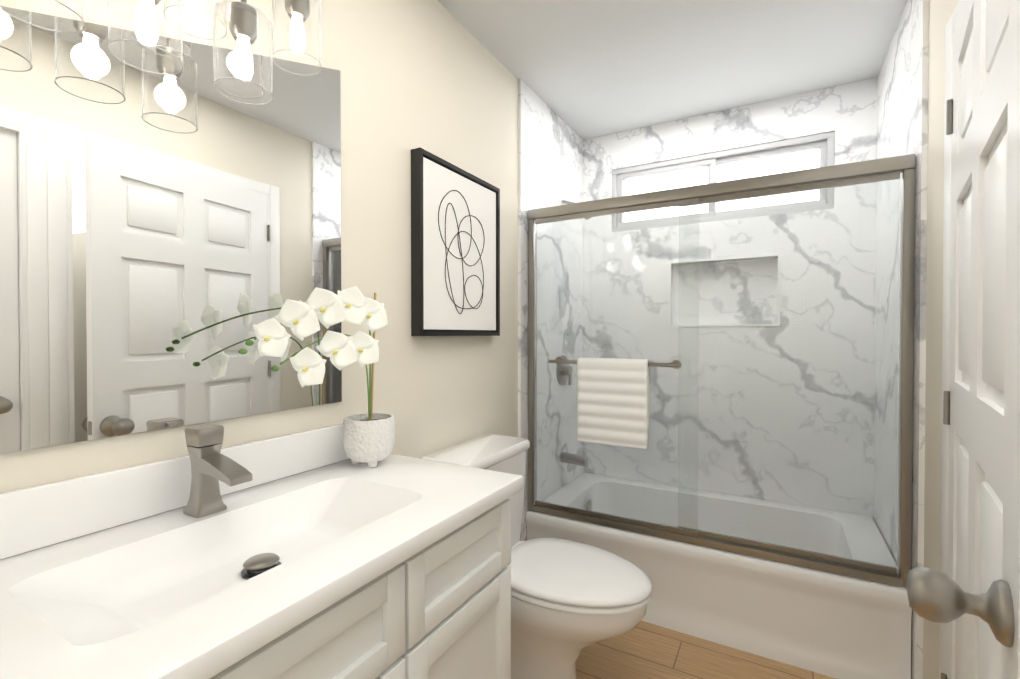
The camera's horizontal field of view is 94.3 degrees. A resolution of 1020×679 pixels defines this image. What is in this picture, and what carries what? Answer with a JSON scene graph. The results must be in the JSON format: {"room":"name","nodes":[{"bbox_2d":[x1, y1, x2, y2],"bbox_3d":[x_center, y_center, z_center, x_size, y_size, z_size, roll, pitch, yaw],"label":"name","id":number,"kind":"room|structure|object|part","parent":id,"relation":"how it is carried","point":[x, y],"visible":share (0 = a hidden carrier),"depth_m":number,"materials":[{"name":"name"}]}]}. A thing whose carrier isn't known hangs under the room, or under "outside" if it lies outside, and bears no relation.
{"room":"bathroom","nodes":[
{"label":"bathroom","id":0,"kind":"room"},
{"bbox_2d":[0,0,517,492],"bbox_3d":[-0.499,-0.010,1.424,0.100,2.440,4.000,0,1,30],"label":"wall","id":1,"kind":"structure","parent":0,"point":[436,78],"depth_m":1.54,"materials":[{"name":"beige paint"}]},
{"bbox_2d":[0,0,321,104],"bbox_3d":[-0.613,-0.739,0.906,0.201,0.491,0.640,0,1,30],"label":"sconce","id":2,"kind":"object","parent":1,"relation":"attached to","point":[242,23],"visible":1,"depth_m":0.93,"materials":[{"name":"clear glass"}]},
{"bbox_3d":[-0.706,-0.567,0.708,0.104,0.150,0.104,0,1,30],"label":"lamp shade","id":3,"kind":"part","parent":2,"relation":"part of","materials":[{"name":"clear glass"}]},
{"bbox_3d":[-0.637,-0.568,0.830,0.104,0.150,0.104,0,1,30],"label":"lamp shade","id":4,"kind":"part","parent":2,"relation":"part of","materials":[{"name":"clear glass"}]},
{"bbox_3d":[-0.637,-0.557,0.830,0.034,0.082,0.034,0,1,30],"label":"bulb","id":5,"kind":"part","parent":2,"relation":"part of","materials":[{"name":"white glass"}]},
{"bbox_3d":[-0.624,-0.705,0.942,0.104,0.150,0.104,0,1,30],"label":"lamp shade","id":6,"kind":"part","parent":2,"relation":"part of","materials":[{"name":"clear glass"}]},
{"bbox_3d":[-0.624,-0.694,0.942,0.034,0.082,0.034,0,1,30],"label":"bulb","id":7,"kind":"part","parent":2,"relation":"part of","materials":[{"name":"white glass"}]},
{"bbox_2d":[228,2,257,43],"bbox_3d":[-0.534,-0.630,0.949,0.052,0.057,0.052,0,1,30],"label":"socket","id":8,"kind":"object","parent":2,"relation":"attached to","point":[234,26],"depth_m":0.93,"materials":[{"name":"silver metal"}]},
{"bbox_3d":[-0.534,-0.572,0.950,0.104,0.150,0.104,0,1,30],"label":"lamp shade","id":9,"kind":"part","parent":2,"relation":"part of","materials":[{"name":"clear glass"}]},
{"bbox_3d":[-0.534,-0.561,0.950,0.034,0.082,0.034,0,1,30],"label":"bulb","id":10,"kind":"part","parent":2,"relation":"part of","materials":[{"name":"white glass"}]},
{"bbox_3d":[-0.489,-0.711,1.089,0.104,0.150,0.104,0,1,30],"label":"lamp shade","id":11,"kind":"part","parent":2,"relation":"part of","materials":[{"name":"clear glass"}]},
{"bbox_3d":[-0.489,-0.700,1.089,0.034,0.082,0.034,0,1,30],"label":"bulb","id":12,"kind":"part","parent":2,"relation":"part of","materials":[{"name":"white glass"}]},
{"bbox_2d":[285,0,309,21],"bbox_3d":[-0.489,-0.770,1.089,0.052,0.057,0.052,0,1,30],"label":"socket","id":13,"kind":"object","parent":2,"relation":"attached to","point":[304,12],"depth_m":1.08,"materials":[{"name":"silver metal"}]},
{"bbox_2d":[0,6,341,453],"bbox_3d":[-0.712,-0.287,0.933,0.005,0.935,0.940,0,1,30],"label":"mirror","id":14,"kind":"object","parent":1,"relation":"attached to","point":[167,242],"visible":0.89,"depth_m":0.93,"materials":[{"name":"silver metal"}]},
{"bbox_2d":[0,423,349,559],"bbox_3d":[-0.710,0.294,0.927,0.021,0.102,1.200,0,1,30],"label":"backsplash","id":15,"kind":"structure","parent":1,"relation":"attached to","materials":[{"name":"white stone"}]},
{"bbox_2d":[411,147,499,335],"bbox_3d":[-0.189,-0.329,1.820,0.040,0.630,0.520,0,1,30],"label":"picture frame","id":16,"kind":"object","parent":1,"relation":"attached to","point":[455,250],"visible":1,"depth_m":1.75,"materials":[{"name":"black"}]},
{"bbox_2d":[518,79,582,540],"bbox_3d":[0.247,-0.023,2.622,0.015,2.440,0.820,0,1,30],"label":"wall tile","id":17,"kind":"structure","parent":1,"relation":"attached to","point":[550,157],"depth_m":2.54,"materials":[{"name":"stone"}]},
{"bbox_2d":[556,200,591,510],"bbox_3d":[0.387,0.078,2.647,0.208,1.738,0.170,0,1,30],"label":"shower faucet set","id":18,"kind":"object","parent":17,"relation":"attached to","point":[564,381],"visible":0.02,"depth_m":2.66,"materials":[{"name":"silver metal"}]},
{"bbox_3d":[0.362,-0.758,2.653,0.149,0.065,0.016,0,1,30],"label":"arm","id":19,"kind":"part","parent":18,"relation":"part of"},
{"bbox_3d":[0.340,0.217,2.676,0.015,0.080,0.020,0,1,30],"label":"lever","id":20,"kind":"part","parent":18,"relation":"part of","materials":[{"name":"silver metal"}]},
{"bbox_3d":[0.365,0.675,2.666,0.152,0.066,0.060,0,1,30],"label":"spout","id":21,"kind":"part","parent":18,"relation":"part of","materials":[{"name":"silver metal"}]},
{"bbox_2d":[437,0,906,139],"bbox_3d":[0.458,-1.254,0.868,2.300,0.060,4.000,0,1,30],"label":"ceiling","id":22,"kind":"structure","parent":0,"point":[585,69],"depth_m":2.02,"materials":[{"name":"white paint"}]},
{"bbox_2d":[576,621,835,678],"bbox_3d":[0.458,1.241,0.895,2.300,0.050,4.000,0,1,30],"label":"floor","id":23,"kind":"structure","parent":0,"point":[643,650],"depth_m":1.78,"materials":[{"name":"brown wood"}]},
{"bbox_2d":[0,423,522,678],"bbox_3d":[-0.490,0.697,0.806,0.527,1.040,1.200,0,1,30],"label":"bathroom vanity","id":24,"kind":"object","parent":23,"relation":"on","point":[313,554],"visible":1,"depth_m":0.84,"materials":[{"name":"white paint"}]},
{"bbox_2d":[183,424,251,517],"bbox_3d":[-0.578,0.260,0.932,0.170,0.170,0.058,0,1,30],"label":"faucet","id":25,"kind":"object","parent":24,"relation":"on","point":[204,443],"depth_m":0.93,"materials":[{"name":"silver metal"}]},
{"bbox_2d":[238,286,394,467],"bbox_3d":[-0.454,0.104,1.156,0.161,0.476,0.452,0,1,30],"label":"orchid","id":26,"kind":"object","parent":24,"relation":"on","point":[369,437],"visible":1,"depth_m":1.13,"materials":[{"name":"white plant"}]},
{"bbox_3d":[-0.489,-0.004,0.977,0.033,0.082,0.066,0,1,30],"label":"flower","id":27,"kind":"part","parent":26,"relation":"part of","materials":[{"name":"white plant"}]},
{"bbox_3d":[-0.462,-0.042,1.032,0.049,0.090,0.078,0,1,30],"label":"flower","id":28,"kind":"part","parent":26,"relation":"part of","materials":[{"name":"white plant"}]},
{"bbox_3d":[-0.444,0.061,1.046,0.032,0.090,0.074,0,1,30],"label":"flower","id":29,"kind":"part","parent":26,"relation":"part of","materials":[{"name":"white plant"}]},
{"bbox_3d":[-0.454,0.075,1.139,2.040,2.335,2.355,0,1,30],"label":"stem","id":30,"kind":"part","parent":26,"relation":"part of","materials":[{"name":"green"}]},
{"bbox_3d":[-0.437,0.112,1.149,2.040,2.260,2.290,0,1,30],"label":"stem","id":31,"kind":"part","parent":26,"relation":"part of","materials":[{"name":"green"}]},
{"bbox_3d":[-0.432,-0.073,1.106,0.060,0.097,0.073,0,1,30],"label":"flower","id":32,"kind":"part","parent":26,"relation":"part of","materials":[{"name":"white plant"}]},
{"bbox_3d":[-0.410,0.026,1.123,0.053,0.096,0.079,0,1,30],"label":"flower","id":33,"kind":"part","parent":26,"relation":"part of","materials":[{"name":"white plant"}]},
{"bbox_3d":[-0.390,-0.086,1.188,0.036,0.098,0.075,0,1,30],"label":"flower","id":34,"kind":"part","parent":26,"relation":"part of","materials":[{"name":"white plant"}]},
{"bbox_3d":[-0.374,0.024,1.210,0.059,0.094,0.068,0,1,30],"label":"flower","id":35,"kind":"part","parent":26,"relation":"part of","materials":[{"name":"white plant"}]},
{"bbox_3d":[-0.387,0.269,1.301,0.137,0.114,0.137,0,1,30],"label":"pot","id":36,"kind":"part","parent":26,"relation":"part of","materials":[{"name":"white ceramic"}]},
{"bbox_3d":[-0.367,-0.066,1.248,0.056,0.096,0.077,0,1,30],"label":"flower","id":37,"kind":"part","parent":26,"relation":"part of","materials":[{"name":"white plant"}]},
{"bbox_2d":[422,434,651,678],"bbox_3d":[0.115,0.807,1.649,0.739,0.802,0.464,0,1,30],"label":"toilet","id":38,"kind":"object","parent":23,"relation":"on","point":[571,601],"visible":0.58,"depth_m":1.54,"materials":[{"name":"white ceramic"}]},
{"bbox_3d":[-0.115,0.424,1.775,0.210,0.039,0.464,0,1,30],"label":"tank lid","id":39,"kind":"part","parent":38,"relation":"part of","materials":[{"name":"white ceramic"}]},
{"bbox_3d":[-0.118,0.626,1.778,0.194,0.364,0.444,0,1,30],"label":"tank","id":40,"kind":"part","parent":38,"relation":"part of","materials":[{"name":"white ceramic"}]},
{"bbox_3d":[0.214,0.773,1.592,0.512,0.028,0.400,0,1,30],"label":"lid","id":41,"kind":"part","parent":38,"relation":"part of","materials":[{"name":"white plastic"}]},
{"bbox_3d":[0.215,0.799,1.592,0.505,0.020,0.396,0,1,30],"label":"seat","id":42,"kind":"part","parent":38,"relation":"part of","materials":[{"name":"white plastic"}]},
{"bbox_2d":[526,473,911,678],"bbox_3d":[0.901,1.021,2.281,1.464,0.360,0.781,0,1,30],"label":"bathtub","id":43,"kind":"object","parent":23,"relation":"on","point":[836,626],"visible":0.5,"depth_m":1.89,"materials":[{"name":"white ceramic"}]},
{"bbox_2d":[528,154,914,587],"bbox_3d":[0.734,0.107,1.976,1.464,1.470,0.050,0,1,30],"label":"shower door","id":44,"kind":"structure","parent":43,"relation":"on","point":[904,165],"depth_m":1.84,"materials":[{"name":"clear glass"}]},
{"bbox_2d":[555,357,562,364],"bbox_3d":[0.234,0.101,2.240,0.040,0.040,0.008,0,1,30],"label":"rose","id":45,"kind":"object","parent":44,"relation":"attached to","point":[559,358],"visible":0.71,"depth_m":2.24,"materials":[{"name":"silver metal"}]},
{"bbox_3d":[0.448,0.114,2.127,0.745,1.389,0.006,0,1,30],"label":"glass","id":46,"kind":"part","parent":44,"relation":"part of","materials":[{"name":"clear glass"}]},
{"bbox_2d":[672,360,680,368],"bbox_3d":[0.695,0.104,1.979,0.040,0.040,0.008,0,1,30],"label":"rose","id":47,"kind":"object","parent":44,"relation":"attached to","point":[675,361],"visible":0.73,"depth_m":1.98,"materials":[{"name":"silver metal"}]},
{"bbox_2d":[535,172,899,573],"bbox_3d":[0.735,0.116,1.976,1.392,1.389,0.032,0,1,30],"label":"rails","id":48,"kind":"object","parent":44,"relation":"attached to","point":[793,189],"visible":0.96,"depth_m":1.90,"materials":[{"name":"silver metal"}]},
{"bbox_3d":[1.029,0.117,1.820,0.727,1.389,0.006,0,1,30],"label":"glass","id":49,"kind":"part","parent":44,"relation":"part of","materials":[{"name":"clear glass"}]},
{"bbox_2d":[923,0,958,678],"bbox_3d":[0.918,0.498,0.684,0.100,3.440,3.900,0,1,30],"label":"wall","id":50,"kind":"structure","parent":0,"point":[940,12],"depth_m":1.45,"materials":[{"name":"beige paint"}]},
{"bbox_2d":[874,0,928,678],"bbox_3d":[1.539,-0.015,1.889,0.015,2.440,0.820,0,1,30],"label":"wall tile","id":51,"kind":"structure","parent":50,"relation":"attached to","point":[902,103],"depth_m":1.78,"materials":[{"name":"stone"}]},
{"bbox_2d":[939,0,960,678],"bbox_3d":[1.016,0.171,0.866,0.113,2.090,1.020,0,1,30],"label":"door frame","id":52,"kind":"structure","parent":50,"relation":"attached to","point":[950,26],"depth_m":1.30,"materials":[{"name":"white paint"}]},
{"bbox_2d":[906,0,1019,678],"bbox_3d":[0.924,0.200,0.921,0.250,2.015,0.861,0,1,39],"label":"door","id":53,"kind":"structure","parent":50,"relation":"in","point":[984,429],"depth_m":0.81,"materials":[{"name":"white paint"}]},
{"bbox_2d":[941,673,946,678],"bbox_3d":[1.178,0.954,1.286,0.013,0.090,0.013,0,1,38],"label":"hinge","id":54,"kind":"object","parent":53,"relation":"attached to","point":[943,675],"depth_m":1.28,"materials":[{"name":"grey metal"}]},
{"bbox_2d":[943,391,949,424],"bbox_3d":[1.178,0.184,1.277,0.013,0.090,0.013,0,1,38],"label":"hinge","id":55,"kind":"object","parent":53,"relation":"attached to","point":[946,410],"depth_m":1.27,"materials":[{"name":"grey metal"}]},
{"bbox_2d":[946,99,952,134],"bbox_3d":[1.178,-0.596,1.269,0.013,0.090,0.013,0,1,38],"label":"hinge","id":56,"kind":"object","parent":53,"relation":"attached to","point":[949,116],"depth_m":1.26,"materials":[{"name":"grey metal"}]},
{"bbox_3d":[0.641,0.375,0.683,0.108,0.085,0.085,0,1,39],"label":"knob","id":57,"kind":"part","parent":53,"relation":"part of","materials":[{"name":"silver metal"}]},
{"bbox_3d":[0.924,0.200,0.922,0.035,2.015,0.860,0,1,39],"label":"frame","id":58,"kind":"part","parent":53,"relation":"part of","materials":[{"name":"white paint"}]},
{"label":"outside","id":59,"kind":"structure","parent":0,"visible":0},
{"bbox_2d":[624,149,819,221],"bbox_3d":[1.555,-0.906,2.905,3.000,1.800,0.020,0,1,30],"label":"sky","id":60,"kind":"structure","parent":59,"point":[802,161],"depth_m":2.99,"materials":[{"name":"white"}]},
{"bbox_3d":[0.222,0.102,2.220,0.014,0.014,0.054,0,1,30],"label":"post","id":61,"kind":"object","parent":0,"visible":0},
{"bbox_2d":[548,360,681,366],"bbox_3d":[0.440,0.103,2.066,0.590,0.016,0.016,0,1,30],"label":"bar","id":62,"kind":"object","parent":61,"relation":"attached to","point":[649,363],"visible":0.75,"depth_m":1.97,"materials":[{"name":"silver metal"}]},
{"bbox_2d":[577,358,649,448],"bbox_3d":[0.445,0.270,2.063,0.312,0.376,0.051,0,1,30],"label":"hanging towel","id":63,"kind":"object","parent":62,"relation":"hanging from","point":[613,401],"visible":1,"depth_m":2.04,"materials":[{"name":"white fabric"}]},
{"bbox_3d":[1.420,-0.022,2.577,2.100,2.440,0.100,0,1,30],"label":"wall","id":64,"kind":"structure","parent":0,"visible":0},
{"bbox_2d":[617,140,826,227],"bbox_3d":[1.126,-0.838,2.638,1.100,0.360,0.050,0,1,30],"label":"window","id":65,"kind":"structure","parent":64,"relation":"in","point":[712,164],"depth_m":2.61,"materials":[{"name":"grey plastic"}]},
{"bbox_2d":[612,131,834,231],"bbox_3d":[1.126,-0.838,2.637,1.120,0.380,0.072,0,1,30],"label":"window frame","id":66,"kind":"structure","parent":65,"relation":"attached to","point":[828,137],"depth_m":2.54,"materials":[{"name":"grey plastic"}]},
{"bbox_2d":[669,254,779,326],"bbox_3d":[1.156,-0.258,2.585,0.554,0.374,0.024,0,1,30],"label":"trim","id":67,"kind":"structure","parent":64,"relation":"attached to","point":[716,259],"depth_m":2.56,"materials":[{"name":"white stone"}]},
{"bbox_2d":[582,77,876,518],"bbox_3d":[1.115,-0.023,2.647,1.500,2.440,0.080,0,1,30],"label":"wall tile","id":68,"kind":"structure","parent":64,"relation":"attached to","point":[846,114],"depth_m":2.50,"materials":[{"name":"stone"}]},
{"bbox_2d":[673,258,777,324],"bbox_3d":[1.190,-0.258,2.644,0.530,0.350,0.007,0,1,30],"label":"tile niche","id":69,"kind":"object","parent":68,"relation":"attached to","point":[744,293],"depth_m":2.63,"materials":[{"name":"stone"}]}
]}

